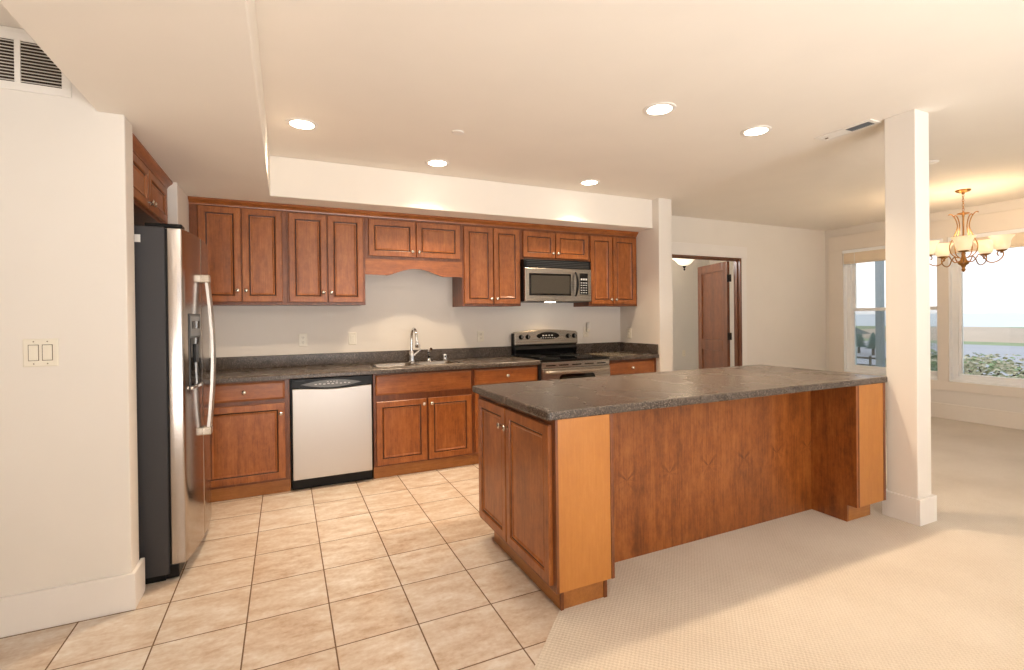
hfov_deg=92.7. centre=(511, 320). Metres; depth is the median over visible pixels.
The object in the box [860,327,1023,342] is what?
sand bluff
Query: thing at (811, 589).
floor
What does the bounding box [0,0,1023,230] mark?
ceiling
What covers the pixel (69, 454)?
wall
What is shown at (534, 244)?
upper cabinet
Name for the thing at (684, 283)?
wall
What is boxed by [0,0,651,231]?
ceiling
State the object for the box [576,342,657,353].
backsplash
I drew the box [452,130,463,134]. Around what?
sprinkler cover
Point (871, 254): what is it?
window blind
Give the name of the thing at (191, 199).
crown molding
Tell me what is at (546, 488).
base cabinet
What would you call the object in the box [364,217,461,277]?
upper cabinet
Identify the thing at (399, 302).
wall
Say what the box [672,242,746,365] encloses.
door frame
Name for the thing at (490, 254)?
upper cabinet
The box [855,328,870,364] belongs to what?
neighbor house
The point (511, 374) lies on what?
base cabinet
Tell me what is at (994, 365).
dry shrub
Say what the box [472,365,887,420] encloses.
countertop
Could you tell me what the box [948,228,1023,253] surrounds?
window blind
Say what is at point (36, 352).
light switch
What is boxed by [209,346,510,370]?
backsplash
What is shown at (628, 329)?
wall outlet
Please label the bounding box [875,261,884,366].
porch post
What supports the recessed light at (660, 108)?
in the ceiling at (555, 94)
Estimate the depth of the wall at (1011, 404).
6.07 m
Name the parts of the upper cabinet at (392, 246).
door, door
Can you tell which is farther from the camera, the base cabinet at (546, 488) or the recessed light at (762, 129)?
the recessed light at (762, 129)
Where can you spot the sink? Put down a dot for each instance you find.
(440, 362)
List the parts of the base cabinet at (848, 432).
panel, panel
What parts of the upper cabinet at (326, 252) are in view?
door, door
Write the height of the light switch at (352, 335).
0.115 m
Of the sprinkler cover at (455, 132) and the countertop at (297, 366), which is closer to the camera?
the sprinkler cover at (455, 132)
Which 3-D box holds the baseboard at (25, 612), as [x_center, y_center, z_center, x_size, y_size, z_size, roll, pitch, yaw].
[-3.020,1.265,1.743,2.760,0.166,0.172,-1,0,-25]
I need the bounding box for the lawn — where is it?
[855,326,1023,375]
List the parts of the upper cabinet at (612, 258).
door, door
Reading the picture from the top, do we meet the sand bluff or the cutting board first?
the sand bluff
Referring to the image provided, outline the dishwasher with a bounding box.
[290,374,372,489]
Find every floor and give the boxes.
[0,464,559,669]
[533,410,1023,669]
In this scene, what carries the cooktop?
in the range
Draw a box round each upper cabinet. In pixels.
[132,133,172,225]
[189,204,287,305]
[286,211,365,305]
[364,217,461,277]
[452,224,520,306]
[520,228,587,261]
[573,234,636,306]
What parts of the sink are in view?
bowl, bowl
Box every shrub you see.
[885,342,936,370]
[964,353,1023,377]
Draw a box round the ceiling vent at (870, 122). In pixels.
[814,119,881,140]
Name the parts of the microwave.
door, handle, control panel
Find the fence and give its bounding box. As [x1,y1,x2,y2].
[857,356,971,372]
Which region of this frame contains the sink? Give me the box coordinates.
[366,360,463,367]
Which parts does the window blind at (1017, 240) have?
rail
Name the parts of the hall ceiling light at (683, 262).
lamp shade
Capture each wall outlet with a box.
[299,333,306,345]
[477,331,483,341]
[583,327,588,336]
[627,328,630,337]
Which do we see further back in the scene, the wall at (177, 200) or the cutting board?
the cutting board
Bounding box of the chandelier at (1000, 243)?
[930,188,1015,271]
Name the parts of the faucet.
spout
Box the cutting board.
[589,352,635,355]
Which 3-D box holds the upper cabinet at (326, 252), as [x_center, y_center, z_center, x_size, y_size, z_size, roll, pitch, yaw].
[-1.632,-0.520,4.283,0.624,0.774,0.366,-1,0,-25]
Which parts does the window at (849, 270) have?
sill, sash, sash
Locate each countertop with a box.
[209,346,539,382]
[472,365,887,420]
[576,342,658,360]
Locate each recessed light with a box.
[285,118,317,129]
[425,159,449,166]
[579,179,599,185]
[643,102,675,115]
[740,125,771,136]
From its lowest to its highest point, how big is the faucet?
0.330 m
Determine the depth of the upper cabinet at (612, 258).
5.40 m
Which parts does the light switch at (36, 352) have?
rocker frame, rocker frame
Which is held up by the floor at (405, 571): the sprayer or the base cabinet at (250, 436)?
the base cabinet at (250, 436)
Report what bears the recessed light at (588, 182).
in the ceiling at (555, 94)
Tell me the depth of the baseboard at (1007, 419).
5.79 m
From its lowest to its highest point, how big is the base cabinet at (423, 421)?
0.874 m
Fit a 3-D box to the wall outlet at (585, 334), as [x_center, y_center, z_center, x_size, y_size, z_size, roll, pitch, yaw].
[0.856,0.133,5.636,0.070,0.115,0.009,-1,0,-25]
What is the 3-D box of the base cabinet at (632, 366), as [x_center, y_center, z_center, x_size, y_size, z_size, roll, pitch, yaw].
[1.148,0.843,5.406,0.654,0.874,0.669,-1,0,-25]
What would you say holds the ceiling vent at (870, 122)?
in the ceiling at (555, 94)
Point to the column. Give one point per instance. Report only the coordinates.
(909, 498)
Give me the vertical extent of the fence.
1.350 m
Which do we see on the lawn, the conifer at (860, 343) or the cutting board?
the conifer at (860, 343)
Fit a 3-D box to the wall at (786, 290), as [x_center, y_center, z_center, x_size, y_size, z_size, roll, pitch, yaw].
[3.103,-0.044,6.707,3.647,2.590,0.100,-1,0,-25]
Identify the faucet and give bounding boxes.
[408,327,420,361]
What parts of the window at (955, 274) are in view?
sill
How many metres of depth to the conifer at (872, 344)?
52.94 m
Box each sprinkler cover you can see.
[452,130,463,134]
[929,160,938,164]
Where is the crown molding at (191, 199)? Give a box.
[188,196,637,236]
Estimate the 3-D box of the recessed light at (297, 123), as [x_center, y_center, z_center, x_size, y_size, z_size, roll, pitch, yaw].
[-1.354,-1.262,3.148,0.196,0.011,0.196,-1,0,-25]
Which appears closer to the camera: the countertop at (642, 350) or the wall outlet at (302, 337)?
the wall outlet at (302, 337)
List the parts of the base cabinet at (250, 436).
door, drawer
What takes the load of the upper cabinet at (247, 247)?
attached to the wall at (399, 302)
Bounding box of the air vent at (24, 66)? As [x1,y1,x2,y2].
[0,30,71,97]
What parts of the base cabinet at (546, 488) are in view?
door, door, panel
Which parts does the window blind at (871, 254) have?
rail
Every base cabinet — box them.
[210,379,290,501]
[372,369,472,478]
[472,365,537,463]
[478,395,614,610]
[609,358,655,375]
[811,383,885,521]
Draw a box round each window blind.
[842,238,942,263]
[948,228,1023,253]
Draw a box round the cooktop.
[514,353,609,361]
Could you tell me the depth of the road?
55.54 m
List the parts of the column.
trim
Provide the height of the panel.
0.868 m
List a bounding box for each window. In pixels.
[843,239,937,379]
[948,235,1023,387]
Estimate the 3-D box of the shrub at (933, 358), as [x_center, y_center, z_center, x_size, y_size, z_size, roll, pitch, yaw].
[7.777,0.982,9.274,1.144,1.175,1.322,-1,0,-25]
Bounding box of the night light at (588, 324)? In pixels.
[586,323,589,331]
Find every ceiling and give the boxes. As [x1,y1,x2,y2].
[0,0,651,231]
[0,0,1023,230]
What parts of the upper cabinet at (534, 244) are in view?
door, door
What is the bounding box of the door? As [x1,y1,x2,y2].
[698,261,731,368]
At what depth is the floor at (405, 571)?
2.31 m
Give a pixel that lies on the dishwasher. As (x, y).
(331, 418)
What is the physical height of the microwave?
0.432 m
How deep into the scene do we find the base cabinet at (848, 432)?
3.13 m
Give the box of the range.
[511,329,609,380]
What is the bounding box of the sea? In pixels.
[855,313,1023,326]
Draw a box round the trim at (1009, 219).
[828,208,1023,397]
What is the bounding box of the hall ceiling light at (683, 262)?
[672,258,694,270]
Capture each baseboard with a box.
[0,557,144,637]
[885,396,1023,429]
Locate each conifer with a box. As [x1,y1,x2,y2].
[857,328,867,352]
[865,332,875,354]
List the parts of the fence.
rail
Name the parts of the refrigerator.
freezer door, dispenser panel, handle mount, fridge door, handle mount, handle, handle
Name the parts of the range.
control panel, vent trim, oven door, handle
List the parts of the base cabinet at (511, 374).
door, drawer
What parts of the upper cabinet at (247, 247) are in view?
door, door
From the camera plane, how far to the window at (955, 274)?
6.02 m
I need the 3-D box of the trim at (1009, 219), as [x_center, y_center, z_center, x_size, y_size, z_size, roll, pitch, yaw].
[6.450,-0.191,3.806,0.018,2.117,7.865,-1,0,-25]
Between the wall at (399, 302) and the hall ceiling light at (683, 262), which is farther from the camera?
the hall ceiling light at (683, 262)
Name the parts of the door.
panel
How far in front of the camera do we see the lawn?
74.03 m
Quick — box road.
[857,341,1023,377]
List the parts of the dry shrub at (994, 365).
stem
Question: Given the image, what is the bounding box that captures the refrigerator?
[134,222,215,583]
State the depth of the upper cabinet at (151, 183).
2.84 m
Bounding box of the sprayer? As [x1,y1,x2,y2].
[427,348,432,360]
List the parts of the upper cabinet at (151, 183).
door, crown molding, door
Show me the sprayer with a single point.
(429, 349)
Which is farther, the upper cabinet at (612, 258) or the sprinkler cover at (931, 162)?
the upper cabinet at (612, 258)
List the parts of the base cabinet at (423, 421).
door, false drawer, door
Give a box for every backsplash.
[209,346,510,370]
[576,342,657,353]
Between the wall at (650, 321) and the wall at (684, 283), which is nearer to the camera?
the wall at (650, 321)
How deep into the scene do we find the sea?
355.49 m
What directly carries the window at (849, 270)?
in the wall at (1011, 404)
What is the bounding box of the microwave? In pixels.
[520,259,590,302]
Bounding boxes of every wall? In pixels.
[0,25,138,596]
[167,182,188,231]
[209,269,619,459]
[620,198,672,371]
[671,215,825,370]
[672,259,709,370]
[710,198,1023,412]
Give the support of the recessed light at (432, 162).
in the ceiling at (555, 94)
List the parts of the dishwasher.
toe panel, control panel, access panel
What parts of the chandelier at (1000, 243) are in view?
lamp shade, arm, lamp shade, arm, stem, lamp shade, arm, lamp shade, arm, lamp shade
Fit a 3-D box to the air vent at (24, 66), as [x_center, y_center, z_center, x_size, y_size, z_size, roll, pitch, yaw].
[-2.235,-1.105,2.031,0.620,0.245,0.008,-1,0,-25]
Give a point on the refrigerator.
(174, 314)
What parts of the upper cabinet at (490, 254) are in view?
door, door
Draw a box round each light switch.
[22,338,58,366]
[348,332,356,344]
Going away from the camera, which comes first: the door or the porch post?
the door
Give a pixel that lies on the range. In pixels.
(533, 344)
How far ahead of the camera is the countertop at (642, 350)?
5.58 m
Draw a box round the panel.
[613,391,811,561]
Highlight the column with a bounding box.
[882,109,936,525]
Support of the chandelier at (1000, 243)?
hanging from the ceiling at (555, 94)
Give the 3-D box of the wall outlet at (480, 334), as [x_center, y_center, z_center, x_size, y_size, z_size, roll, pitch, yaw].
[-0.325,0.165,5.087,0.070,0.115,0.009,-1,0,-25]

